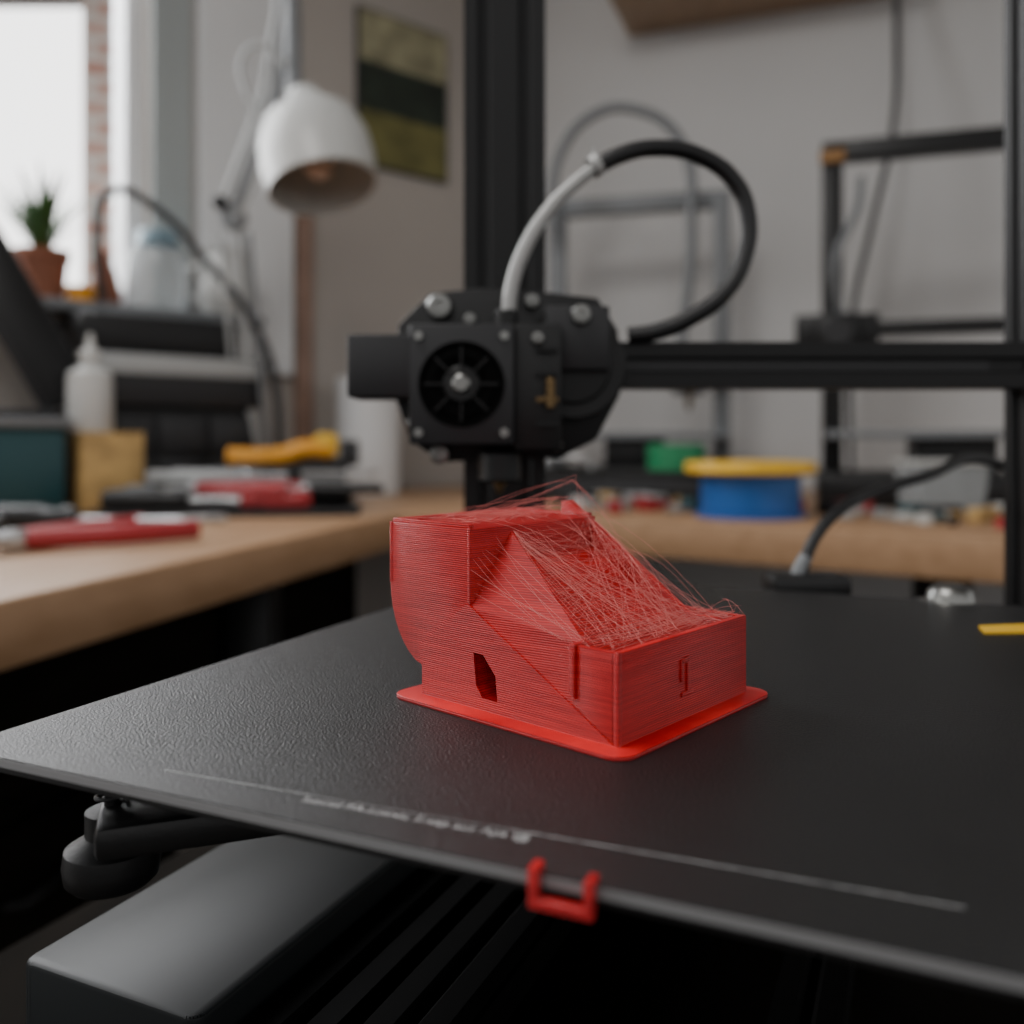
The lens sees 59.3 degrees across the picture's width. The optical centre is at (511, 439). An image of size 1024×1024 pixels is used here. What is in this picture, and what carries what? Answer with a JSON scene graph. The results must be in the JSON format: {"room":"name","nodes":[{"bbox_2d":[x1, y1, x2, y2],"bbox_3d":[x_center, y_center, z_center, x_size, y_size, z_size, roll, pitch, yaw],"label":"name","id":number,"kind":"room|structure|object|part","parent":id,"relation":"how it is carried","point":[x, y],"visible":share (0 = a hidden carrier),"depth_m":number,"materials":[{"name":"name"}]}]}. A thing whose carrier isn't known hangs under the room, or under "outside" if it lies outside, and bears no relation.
{"room":"workspace","nodes":[
{"label":"workspace","id":0,"kind":"room"},
{"bbox_2d":[0,0,81,8],"bbox_3d":[0.200,-1.650,1.200,5.500,0.040,4.400,0,0,0],"label":"ceiling","id":1,"kind":"structure","parent":0,"point":[4,4],"depth_m":3.37,"materials":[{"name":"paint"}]},
{"bbox_2d":[82,0,112,285],"bbox_3d":[-1.220,-0.630,2.950,0.290,3.000,0.240,0,0,-11],"label":"brick pier","id":2,"kind":"object","parent":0,"point":[97,15],"visible":0.02,"depth_m":2.81,"materials":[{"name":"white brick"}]},
{"bbox_2d":[0,0,463,617],"bbox_3d":[-0.780,-0.380,1.954,2.050,2.500,0.150,0,0,-41],"label":"wall","id":3,"kind":"structure","parent":0,"point":[375,260],"depth_m":2.22,"materials":[{"name":"grey paint"}]},
{"bbox_2d":[64,284,143,305],"bbox_3d":[-1.172,-0.285,1.597,0.990,0.050,0.080,0,0,-41],"label":"frame","id":4,"kind":"object","parent":3,"relation":"on","point":[125,296],"visible":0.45,"depth_m":1.87,"materials":[{"name":"white paint"}]},
{"bbox_2d":[113,0,143,305],"bbox_3d":[-0.812,-0.820,1.907,0.040,1.120,0.080,0,0,-41],"label":"frame","id":5,"kind":"object","parent":3,"relation":"attached to","point":[128,15],"visible":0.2,"depth_m":1.88,"materials":[{"name":"white paint"}]},
{"bbox_2d":[41,296,264,330],"bbox_3d":[-1.015,-0.250,1.567,1.190,0.020,0.130,0,0,-41],"label":"sill","id":6,"kind":"structure","parent":3,"relation":"attached to","point":[57,307],"depth_m":1.73,"materials":[{"name":"grey plastic"}]},
{"bbox_2d":[0,157,92,297],"bbox_3d":[-0.903,-0.392,1.684,0.252,0.264,0.228,0,0,0],"label":"potted plant","id":7,"kind":"object","parent":6,"relation":"on","point":[46,266],"visible":0.87,"depth_m":1.66,"materials":[{"name":"green plant"}]},
{"bbox_3d":[-0.881,-0.307,1.688,0.098,0.095,0.098,0,0,0],"label":"pot","id":8,"kind":"part","parent":7,"relation":"part of","materials":[{"name":"ceramic"}]},
{"bbox_2d":[65,284,95,300],"bbox_3d":[-0.817,-0.275,1.705,0.054,0.030,0.054,0,0,0],"label":"pot","id":9,"kind":"object","parent":6,"relation":"on","point":[74,291],"visible":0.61,"depth_m":1.68,"materials":[{"name":"orange plastic"}]},
{"bbox_2d":[90,251,121,303],"bbox_3d":[-0.801,-0.315,1.771,0.060,0.110,0.060,0,0,0],"label":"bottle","id":10,"kind":"object","parent":6,"relation":"on","point":[113,293],"visible":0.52,"depth_m":1.76,"materials":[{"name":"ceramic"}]},
{"bbox_2d":[136,228,177,250],"bbox_3d":[-0.717,-0.340,1.819,0.120,0.160,0.120,0,0,0],"label":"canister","id":11,"kind":"object","parent":6,"relation":"on","point":[154,239],"visible":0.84,"depth_m":1.79,"materials":[{"name":"white"}]},
{"bbox_2d":[180,247,251,314],"bbox_3d":[-0.609,-0.328,1.896,0.140,0.135,0.116,0,0,33],"label":"jug","id":12,"kind":"object","parent":6,"relation":"on","point":[210,298],"visible":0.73,"depth_m":1.85,"materials":[{"name":"grey plastic"}]},
{"bbox_3d":[-0.667,-0.330,1.889,0.058,0.091,0.012,0,0,0],"label":"handle","id":13,"kind":"part","parent":12,"relation":"part of","materials":[{"name":"grey plastic"}]},
{"bbox_2d":[151,0,190,309],"bbox_3d":[-0.719,-0.945,1.898,0.080,1.370,0.015,0,0,-41],"label":"door frame","id":14,"kind":"structure","parent":3,"relation":"attached to","point":[170,19],"depth_m":1.89,"materials":[{"name":"grey paint"}]},
{"bbox_2d":[196,0,293,374],"bbox_3d":[-0.591,-0.890,1.998,0.215,1.480,0.030,0,0,-41],"label":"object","id":15,"kind":"structure","parent":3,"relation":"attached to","point":[224,28],"depth_m":1.97,"materials":[{"name":"white paint"}]},
{"bbox_2d":[293,214,312,458],"bbox_3d":[-0.486,-0.215,2.095,0.040,0.670,0.020,0,0,-41],"label":"trim","id":16,"kind":"structure","parent":3,"relation":"attached to","point":[303,224],"depth_m":2.08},
{"bbox_2d":[355,4,446,183],"bbox_3d":[-0.275,-0.868,2.279,0.270,0.385,0.014,0,0,-41],"label":"framed picture","id":17,"kind":"object","parent":3,"relation":"attached to","point":[401,66],"visible":0.91,"depth_m":2.27,"materials":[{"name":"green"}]},
{"bbox_2d":[545,0,1003,604],"bbox_3d":[1.171,-0.380,2.143,2.700,2.500,0.150,0,0,20],"label":"wall","id":18,"kind":"structure","parent":0,"point":[763,94],"depth_m":2.24,"materials":[{"name":"grey paint"}]},
{"bbox_2d":[610,0,858,35],"bbox_3d":[0.565,-1.212,2.145,0.640,0.295,0.260,0,0,20],"label":"wall shelf","id":19,"kind":"object","parent":18,"relation":"attached to","point":[638,17],"visible":1,"depth_m":2.23,"materials":[{"name":"brown wood"}]},
{"bbox_2d":[846,0,899,468],"bbox_3d":[0.855,-0.610,2.075,0.179,1.441,0.058,0,0,-17],"label":"power cord","id":20,"kind":"object","parent":18,"relation":"attached to","point":[896,23],"visible":0.7,"depth_m":2.06,"materials":[{"name":"black plastic"}]},
{"bbox_3d":[0.200,0.890,0.900,5.500,0.040,5.000,0,0,0],"label":"floor","id":21,"kind":"structure","parent":0,"visible":0},
{"bbox_2d":[0,781,175,951],"bbox_3d":[-0.774,0.540,1.114,0.503,0.660,0.600,0,0,14],"label":"base cabinet","id":22,"kind":"object","parent":21,"relation":"on","point":[40,820],"visible":0.2,"depth_m":1.07,"materials":[{"name":"black plastic"}]},
{"bbox_3d":[-0.575,0.330,1.070,0.020,0.190,0.560,0,0,14],"label":"drawer","id":23,"kind":"part","parent":22,"relation":"part of","materials":[{"name":"black"}]},
{"bbox_3d":[-0.547,0.520,1.064,0.027,0.010,0.140,0,0,8],"label":"handle","id":24,"kind":"part","parent":22,"relation":"part of","materials":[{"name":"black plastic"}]},
{"bbox_2d":[0,485,1003,800],"bbox_3d":[0.056,0.495,1.343,3.224,0.750,1.835,0,0,-41],"label":"workbench","id":25,"kind":"object","parent":21,"relation":"on","point":[80,626],"visible":0.32,"depth_m":1.10,"materials":[{"name":"brown wood"}]},
{"bbox_2d":[0,515,4,524],"bbox_3d":[-0.595,0.100,0.998,0.040,0.039,0.290,0,0,-18],"label":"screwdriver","id":26,"kind":"object","parent":25,"relation":"on","point":[2,518],"visible":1,"depth_m":1.12,"materials":[{"name":"black plastic"}]},
{"bbox_2d":[0,417,73,508],"bbox_3d":[-0.861,0.043,1.442,0.240,0.155,0.220,0,0,-41],"label":"storage box","id":27,"kind":"object","parent":25,"relation":"on","point":[32,450],"visible":0.81,"depth_m":1.41,"materials":[{"name":"teal plastic"}]},
{"bbox_3d":[-0.861,-0.028,1.442,0.240,0.015,0.220,0,0,-41],"label":"lid","id":28,"kind":"part","parent":27,"relation":"part of","materials":[{"name":"grey plastic"}]},
{"bbox_2d":[0,228,79,417],"bbox_3d":[-0.836,-0.235,1.497,0.250,0.400,0.130,0,0,-41],"label":"laptop","id":29,"kind":"object","parent":27,"relation":"on","point":[30,336],"visible":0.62,"depth_m":1.50,"materials":[{"name":"black plastic"}]},
{"bbox_2d":[0,504,184,530],"bbox_3d":[-0.542,0.101,1.141,0.280,0.038,0.039,0,0,8],"label":"screwdriver","id":30,"kind":"object","parent":25,"relation":"on","point":[16,515],"visible":0.55,"depth_m":1.13,"materials":[{"name":"black plastic"}]},
{"bbox_3d":[-0.616,0.101,1.150,0.130,0.038,0.038,0,0,9],"label":"handle","id":31,"kind":"part","parent":30,"relation":"part of","materials":[{"name":"black plastic"}]},
{"bbox_2d":[0,515,200,550],"bbox_3d":[-0.497,0.106,1.003,0.140,0.023,0.256,0,0,36],"label":"screwdriver","id":32,"kind":"object","parent":25,"relation":"on","point":[121,530],"visible":1,"depth_m":0.99,"materials":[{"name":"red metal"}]},
{"bbox_3d":[-0.506,0.106,1.056,0.035,0.023,0.186,0,0,19],"label":"handle","id":33,"kind":"part","parent":32,"relation":"part of","materials":[{"name":"red plastic"}]},
{"bbox_2d":[67,432,143,513],"bbox_3d":[-0.688,0.053,1.525,0.100,0.133,0.080,0,0,-41],"label":"cardboard box","id":34,"kind":"object","parent":25,"relation":"on","point":[98,462],"visible":0.67,"depth_m":1.49,"materials":[{"name":"brown cardboard"}]},
{"bbox_2d":[66,334,113,431],"bbox_3d":[-0.707,-0.096,1.509,0.072,0.165,0.072,0,0,0],"label":"glue bottle","id":35,"kind":"object","parent":34,"relation":"on","point":[89,386],"visible":0.98,"depth_m":1.48,"materials":[{"name":"grey plastic"}]},
{"bbox_2d":[55,310,265,501],"bbox_3d":[-0.686,-0.055,1.761,0.340,0.350,0.225,0,0,-41],"label":"printer","id":36,"kind":"object","parent":25,"relation":"on","point":[177,383],"visible":0.52,"depth_m":1.68,"materials":[{"name":"black plastic"}]},
{"bbox_3d":[-0.695,-0.010,1.631,0.090,0.070,0.010,0,0,-41],"label":"drawer","id":37,"kind":"part","parent":36,"relation":"part of","materials":[{"name":"cardboard"}]},
{"bbox_3d":[-0.695,0.070,1.631,0.090,0.070,0.010,0,0,-41],"label":"drawer","id":38,"kind":"part","parent":36,"relation":"part of","materials":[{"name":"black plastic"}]},
{"bbox_3d":[-0.621,-0.010,1.695,0.090,0.070,0.010,0,0,-41],"label":"drawer","id":39,"kind":"part","parent":36,"relation":"part of","materials":[{"name":"black plastic"}]},
{"bbox_3d":[-0.621,0.070,1.695,0.090,0.070,0.010,0,0,-41],"label":"drawer","id":40,"kind":"part","parent":36,"relation":"part of","materials":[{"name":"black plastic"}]},
{"bbox_3d":[-0.547,0.070,1.759,0.090,0.070,0.010,0,0,-41],"label":"drawer","id":41,"kind":"part","parent":36,"relation":"part of","materials":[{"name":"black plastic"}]},
{"bbox_3d":[-0.547,-0.010,1.759,0.090,0.070,0.010,0,0,-41],"label":"drawer","id":42,"kind":"part","parent":36,"relation":"part of","materials":[{"name":"black plastic"}]},
{"bbox_2d":[92,185,283,446],"bbox_3d":[-0.618,-0.180,1.730,0.346,0.597,0.041,0,0,-16],"label":"flexible hose","id":43,"kind":"object","parent":25,"relation":"on","point":[106,193],"visible":0.92,"depth_m":1.73,"materials":[{"name":"black plastic"}]},
{"bbox_2d":[158,514,227,521],"bbox_3d":[-0.502,0.114,1.283,0.182,0.011,0.038,0,0,-22],"label":"spanner","id":44,"kind":"object","parent":25,"relation":"on","point":[214,517],"visible":0.35,"depth_m":1.30,"materials":[{"name":"silver metal"}]},
{"bbox_2d":[85,501,359,517],"bbox_3d":[-0.455,0.114,1.470,0.406,0.012,0.176,0,0,-9],"label":"tray","id":45,"kind":"object","parent":25,"relation":"on","point":[352,509],"visible":0.6,"depth_m":1.39,"materials":[{"name":"black plastic"}]},
{"bbox_2d":[122,485,197,495],"bbox_3d":[-0.499,0.094,1.495,0.301,0.040,0.042,0,0,-4],"label":"screwdriver","id":46,"kind":"object","parent":45,"relation":"in","point":[127,486],"visible":0.09,"depth_m":1.48,"materials":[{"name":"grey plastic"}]},
{"bbox_2d":[145,469,288,482],"bbox_3d":[-0.490,0.062,1.532,0.234,0.021,0.097,0,0,11],"label":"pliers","id":47,"kind":"object","parent":46,"relation":"on","point":[176,475],"visible":0.87,"depth_m":1.50,"materials":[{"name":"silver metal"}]},
{"bbox_3d":[-0.530,0.062,1.512,0.167,0.021,0.034,0,0,0],"label":"handle","id":48,"kind":"part","parent":47,"relation":"part of","materials":[{"name":"grey plastic"}]},
{"bbox_3d":[-0.520,0.062,1.565,0.167,0.021,0.033,0,0,23],"label":"handle","id":49,"kind":"part","parent":47,"relation":"part of","materials":[{"name":"grey plastic"}]},
{"bbox_2d":[100,488,239,510],"bbox_3d":[-0.497,0.094,1.414,0.280,0.038,0.039,0,0,-9],"label":"screwdriver","id":50,"kind":"object","parent":45,"relation":"in","point":[114,499],"visible":0.67,"depth_m":1.39,"materials":[{"name":"black plastic"}]},
{"bbox_3d":[-0.571,0.094,1.403,0.130,0.038,0.038,0,0,-10],"label":"handle","id":51,"kind":"part","parent":50,"relation":"part of","materials":[{"name":"black plastic"}]},
{"bbox_2d":[160,496,261,510],"bbox_3d":[-0.523,0.102,1.439,0.234,0.021,0.097,0,0,-20],"label":"pliers","id":52,"kind":"object","parent":45,"relation":"in","point":[203,504],"visible":0.33,"depth_m":1.41,"materials":[{"name":"silver metal"}]},
{"bbox_3d":[-0.500,0.102,1.477,0.167,0.021,0.033,0,0,-32],"label":"handle","id":53,"kind":"part","parent":52,"relation":"part of","materials":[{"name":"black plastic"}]},
{"bbox_2d":[156,482,303,496],"bbox_3d":[-0.466,0.080,1.457,0.237,0.021,0.101,0,0,0],"label":"pliers","id":54,"kind":"object","parent":45,"relation":"in","point":[223,489],"visible":0.92,"depth_m":1.43,"materials":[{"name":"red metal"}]},
{"bbox_3d":[-0.435,0.080,1.435,0.167,0.021,0.033,0,0,18],"label":"handle","id":55,"kind":"part","parent":54,"relation":"part of","materials":[{"name":"red plastic"}]},
{"bbox_3d":[-0.430,0.080,1.490,0.167,0.021,0.033,0,0,-6],"label":"handle","id":56,"kind":"part","parent":54,"relation":"part of","materials":[{"name":"red rubber"}]},
{"bbox_2d":[226,490,311,509],"bbox_3d":[-0.435,0.096,1.422,0.236,0.032,0.032,0,0,-4],"label":"screwdriver","id":57,"kind":"object","parent":45,"relation":"in","point":[294,499],"visible":0.72,"depth_m":1.41,"materials":[{"name":"red plastic"}]},
{"bbox_2d":[303,483,352,506],"bbox_3d":[-0.423,0.094,1.550,0.301,0.040,0.042,0,0,4],"label":"screwdriver","id":58,"kind":"object","parent":45,"relation":"in","point":[318,500],"visible":0.11,"depth_m":1.52,"materials":[{"name":"black plastic"}]},
{"bbox_2d":[228,464,378,481],"bbox_3d":[-0.361,0.058,1.571,0.258,0.035,0.035,0,0,-15],"label":"screwdriver","id":59,"kind":"object","parent":58,"relation":"on","point":[294,471],"visible":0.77,"depth_m":1.55,"materials":[{"name":"black plastic"}]},
{"bbox_3d":[-0.427,0.058,1.552,0.120,0.035,0.035,0,0,-15],"label":"handle","id":60,"kind":"part","parent":59,"relation":"part of","materials":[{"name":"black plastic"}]},
{"bbox_2d":[288,483,383,493],"bbox_3d":[-0.299,0.080,1.477,0.170,0.015,0.071,0,0,-14],"label":"screwdriver","id":61,"kind":"object","parent":45,"relation":"on","point":[336,488],"visible":0.89,"depth_m":1.46,"materials":[{"name":"silver metal"}]},
{"bbox_3d":[-0.279,0.080,1.502,0.121,0.015,0.024,0,0,-26],"label":"handle","id":62,"kind":"part","parent":61,"relation":"part of","materials":[{"name":"black plastic"}]},
{"bbox_3d":[-0.340,0.522,1.180,0.060,0.696,0.060,0,0,0],"label":"leg","id":63,"kind":"part","parent":25,"relation":"part of","materials":[{"name":"black plastic"}]},
{"bbox_2d":[211,466,347,482],"bbox_3d":[-0.435,0.085,1.700,0.245,0.070,0.095,0,0,-11],"label":"case","id":64,"kind":"object","parent":25,"relation":"on","point":[322,478],"visible":0.25,"depth_m":1.67,"materials":[{"name":"grey plastic"}]},
{"bbox_3d":[-0.435,0.055,1.700,0.245,0.010,0.095,0,0,-11],"label":"case lid","id":65,"kind":"part","parent":64,"relation":"part of","materials":[{"name":"black plastic"}]},
{"bbox_2d":[219,433,358,465],"bbox_3d":[-0.419,0.019,1.702,0.257,0.064,0.042,0,0,-13],"label":"clamp","id":66,"kind":"object","parent":64,"relation":"on","point":[324,446],"visible":0.91,"depth_m":1.70,"materials":[{"name":"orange plastic"}]},
{"bbox_2d":[211,0,376,447],"bbox_3d":[-0.416,-0.384,1.687,0.206,1.007,0.408,0,0,-45],"label":"desk lamp","id":67,"kind":"object","parent":25,"relation":"on","point":[314,153],"visible":0.89,"depth_m":1.66,"materials":[{"name":"grey plastic"}]},
{"bbox_3d":[-0.550,-0.150,1.765,0.010,0.501,0.064,0,0,22],"label":"stem","id":68,"kind":"part","parent":67,"relation":"part of","materials":[{"name":"grey plastic"}]},
{"bbox_3d":[-0.522,-0.160,1.775,0.018,0.502,0.074,0,0,27],"label":"stem","id":69,"kind":"part","parent":67,"relation":"part of","materials":[{"name":"grey plastic"}]},
{"bbox_3d":[-0.490,-0.649,1.696,0.181,0.425,0.023,0,0,30],"label":"arm","id":70,"kind":"part","parent":67,"relation":"part of","materials":[{"name":"grey plastic"}]},
{"bbox_3d":[-0.495,-0.150,1.765,0.012,0.501,0.070,0,0,31],"label":"stem","id":71,"kind":"part","parent":67,"relation":"part of","materials":[{"name":"grey plastic"}]},
{"bbox_3d":[-0.469,-0.644,1.707,0.187,0.437,0.032,0,0,30],"label":"arm","id":72,"kind":"part","parent":67,"relation":"part of","materials":[{"name":"grey plastic"}]},
{"bbox_3d":[-0.486,-0.564,1.681,0.072,0.314,0.169,0,0,-39],"label":"lamp cord","id":73,"kind":"part","parent":67,"relation":"part of","materials":[{"name":"grey plastic"}]},
{"bbox_3d":[-0.403,-0.748,1.650,0.035,0.236,0.030,0,0,0],"label":"head stem","id":74,"kind":"part","parent":67,"relation":"part of","materials":[{"name":"grey plastic"}]},
{"bbox_3d":[-0.349,-0.532,1.619,0.213,0.224,0.212,0,0,0],"label":"lamp shade","id":75,"kind":"part","parent":67,"relation":"part of","materials":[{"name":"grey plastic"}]},
{"bbox_3d":[-0.354,-0.535,1.623,0.066,0.128,0.064,0,0,0],"label":"bulb","id":76,"kind":"part","parent":67,"relation":"part of","materials":[{"name":"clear glass"}]},
{"bbox_2d":[336,376,399,494],"bbox_3d":[-0.325,-0.011,2.030,0.142,0.262,0.142,0,0,0],"label":"paper towel roll","id":77,"kind":"object","parent":25,"relation":"on","point":[375,424],"visible":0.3,"depth_m":1.97,"materials":[{"name":"white paper"}]},
{"bbox_2d":[545,455,699,502],"bbox_3d":[0.210,0.075,1.785,0.350,0.090,0.110,0,0,20],"label":"toolbox","id":78,"kind":"object","parent":25,"relation":"on","point":[682,484],"visible":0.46,"depth_m":1.73,"materials":[{"name":"black plastic"}]},
{"bbox_3d":[0.114,0.045,1.820,0.107,0.029,0.012,0,0,20],"label":"handle","id":79,"kind":"part","parent":78,"relation":"part of","materials":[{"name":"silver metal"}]},
{"bbox_3d":[0.210,0.065,1.785,0.350,0.014,0.110,0,0,20],"label":"lid","id":80,"kind":"part","parent":78,"relation":"part of","materials":[{"name":"black plastic"}]},
{"bbox_2d":[647,444,705,470],"bbox_3d":[0.318,0.033,1.745,0.112,0.050,0.112,0,0,0],"label":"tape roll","id":81,"kind":"object","parent":78,"relation":"on","point":[660,457],"visible":0.86,"depth_m":1.70,"materials":[{"name":"green plastic"}]},
{"bbox_2d":[547,102,730,468],"bbox_3d":[0.288,-0.321,2.077,0.440,0.882,0.246,0,0,14],"label":"printer","id":82,"kind":"object","parent":25,"relation":"on","point":[625,450],"visible":0.57,"depth_m":2.04,"materials":[{"name":"black plastic"}]},
{"bbox_3d":[0.111,-0.255,2.155,0.038,0.630,0.038,0,0,14],"label":"post","id":83,"kind":"part","parent":82,"relation":"part of","materials":[{"name":"grey metal"}]},
{"bbox_3d":[0.282,-0.010,2.051,0.412,0.014,0.192,0,0,14],"label":"build plate","id":84,"kind":"part","parent":82,"relation":"part of","materials":[{"name":"grey plastic"}]},
{"bbox_3d":[0.482,-0.255,2.064,0.038,0.630,0.038,0,0,14],"label":"post","id":85,"kind":"part","parent":82,"relation":"part of","materials":[{"name":"grey metal"}]},
{"bbox_2d":[685,460,816,520],"bbox_3d":[0.375,0.077,1.420,0.202,0.086,0.202,0,0,0],"label":"spool","id":86,"kind":"object","parent":25,"relation":"on","point":[743,490],"visible":1,"depth_m":1.35,"materials":[{"name":"blue plastic"}]},
{"bbox_2d":[556,491,1003,528],"bbox_3d":[0.399,0.109,1.470,0.838,0.022,0.278,0,0,32],"label":"pile of small parts","id":87,"kind":"object","parent":25,"relation":"on","point":[613,502],"visible":0.77,"depth_m":1.45,"materials":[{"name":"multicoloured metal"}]},
{"bbox_2d":[795,125,1003,509],"bbox_3d":[0.791,-0.230,1.680,0.500,0.700,0.282,0,0,17],"label":"printer","id":88,"kind":"object","parent":25,"relation":"on","point":[968,486],"visible":0.77,"depth_m":1.67,"materials":[{"name":"black plastic"}]},
{"bbox_3d":[0.627,-0.260,1.763,0.038,0.640,0.038,0,0,17],"label":"post","id":89,"kind":"part","parent":88,"relation":"part of","materials":[{"name":"black plastic"}]},
{"bbox_3d":[0.617,-0.210,1.712,0.150,0.060,0.008,0,0,17],"label":"carriage plate","id":90,"kind":"part","parent":88,"relation":"part of","materials":[{"name":"black plastic"}]},
{"bbox_3d":[0.801,-0.010,1.646,0.431,0.014,0.224,0,0,17],"label":"build plate","id":91,"kind":"part","parent":88,"relation":"part of","materials":[{"name":"grey plastic"}]},
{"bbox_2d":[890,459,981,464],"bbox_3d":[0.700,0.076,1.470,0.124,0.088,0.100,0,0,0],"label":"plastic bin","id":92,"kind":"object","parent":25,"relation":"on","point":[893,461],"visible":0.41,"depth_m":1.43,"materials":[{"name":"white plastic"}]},
{"bbox_3d":[0.620,0.522,1.300,0.060,0.696,0.060,0,0,0],"label":"leg","id":93,"kind":"part","parent":25,"relation":"part of","materials":[{"name":"plastic"}]},
{"bbox_2d":[0,843,1023,1023],"bbox_3d":[0.100,0.552,0.360,0.660,0.635,0.620,0,0,24],"label":"table","id":94,"kind":"object","parent":21,"relation":"on","point":[618,967],"visible":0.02,"depth_m":0.39,"materials":[{"name":"black"}]},
{"bbox_2d":[0,0,1023,1023],"bbox_3d":[0.099,-0.128,0.396,0.394,0.725,0.535,0,0,24],"label":"printer","id":95,"kind":"object","parent":94,"relation":"on","point":[372,863],"visible":0.84,"depth_m":0.24,"materials":[{"name":"black metal"}]},
{"bbox_3d":[-0.095,0.097,0.214,0.022,0.017,0.022,0,0,0],"label":"levelling knob","id":96,"kind":"part","parent":95,"relation":"part of","materials":[{"name":"black plastic"}]},
{"bbox_3d":[-0.010,0.090,0.246,0.188,0.008,0.030,0,0,-21],"label":"carriage arm","id":97,"kind":"part","parent":95,"relation":"part of","materials":[{"name":"black plastic"}]},
{"bbox_3d":[-0.006,0.158,0.338,0.020,0.020,0.340,0,0,24],"label":"rail","id":98,"kind":"part","parent":95,"relation":"part of","materials":[{"name":"black metal"}]},
{"bbox_3d":[-0.061,-0.034,0.424,0.029,0.029,0.030,0,0,0],"label":"extruder motor","id":99,"kind":"part","parent":95,"relation":"part of","materials":[{"name":"black plastic"}]},
{"bbox_3d":[0.018,0.158,0.328,0.020,0.020,0.340,0,0,24],"label":"rail","id":100,"kind":"part","parent":95,"relation":"part of","materials":[{"name":"black metal"}]},
{"bbox_3d":[-0.004,-0.130,0.505,0.044,0.720,0.040,0,0,0],"label":"post","id":101,"kind":"part","parent":95,"relation":"part of","materials":[{"name":"black metal"}]},
{"bbox_3d":[-0.002,-0.032,0.443,0.109,0.085,0.006,0,0,0],"label":"carriage plate","id":102,"kind":"part","parent":95,"relation":"part of","materials":[{"name":"black plastic"}]},
{"bbox_3d":[0.076,0.070,0.278,0.312,0.001,0.299,0,0,24],"label":"build plate","id":103,"kind":"part","parent":95,"relation":"part of","materials":[{"name":"black metal"}]},
{"bbox_2d":[528,859,599,921],"bbox_3d":[0.008,0.071,0.143,0.011,0.006,0.004,0,0,24],"label":"clip","id":104,"kind":"object","parent":95,"relation":"attached to","point":[586,911],"visible":1,"depth_m":0.14,"materials":[{"name":"red plastic"}]},
{"bbox_2d":[390,477,767,761],"bbox_3d":[0.017,0.040,0.248,0.084,0.059,0.072,0,0,42],"label":"print","id":105,"kind":"object","parent":95,"relation":"on","point":[538,624],"visible":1,"depth_m":0.23,"materials":[{"name":"red plastic"}]},
{"bbox_3d":[0.044,0.058,0.224,0.001,0.008,0.001,0,0,0],"label":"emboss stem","id":106,"kind":"part","parent":105,"relation":"part of","materials":[{"name":"red plastic"}]},
{"bbox_3d":[0.098,0.180,0.292,0.020,0.020,0.340,0,0,24],"label":"rail","id":107,"kind":"part","parent":95,"relation":"part of","materials":[{"name":"black metal"}]},
{"bbox_3d":[0.278,-0.130,0.462,0.040,0.720,0.020,0,0,0],"label":"post","id":108,"kind":"part","parent":95,"relation":"part of","materials":[{"name":"black metal"}]}
]}

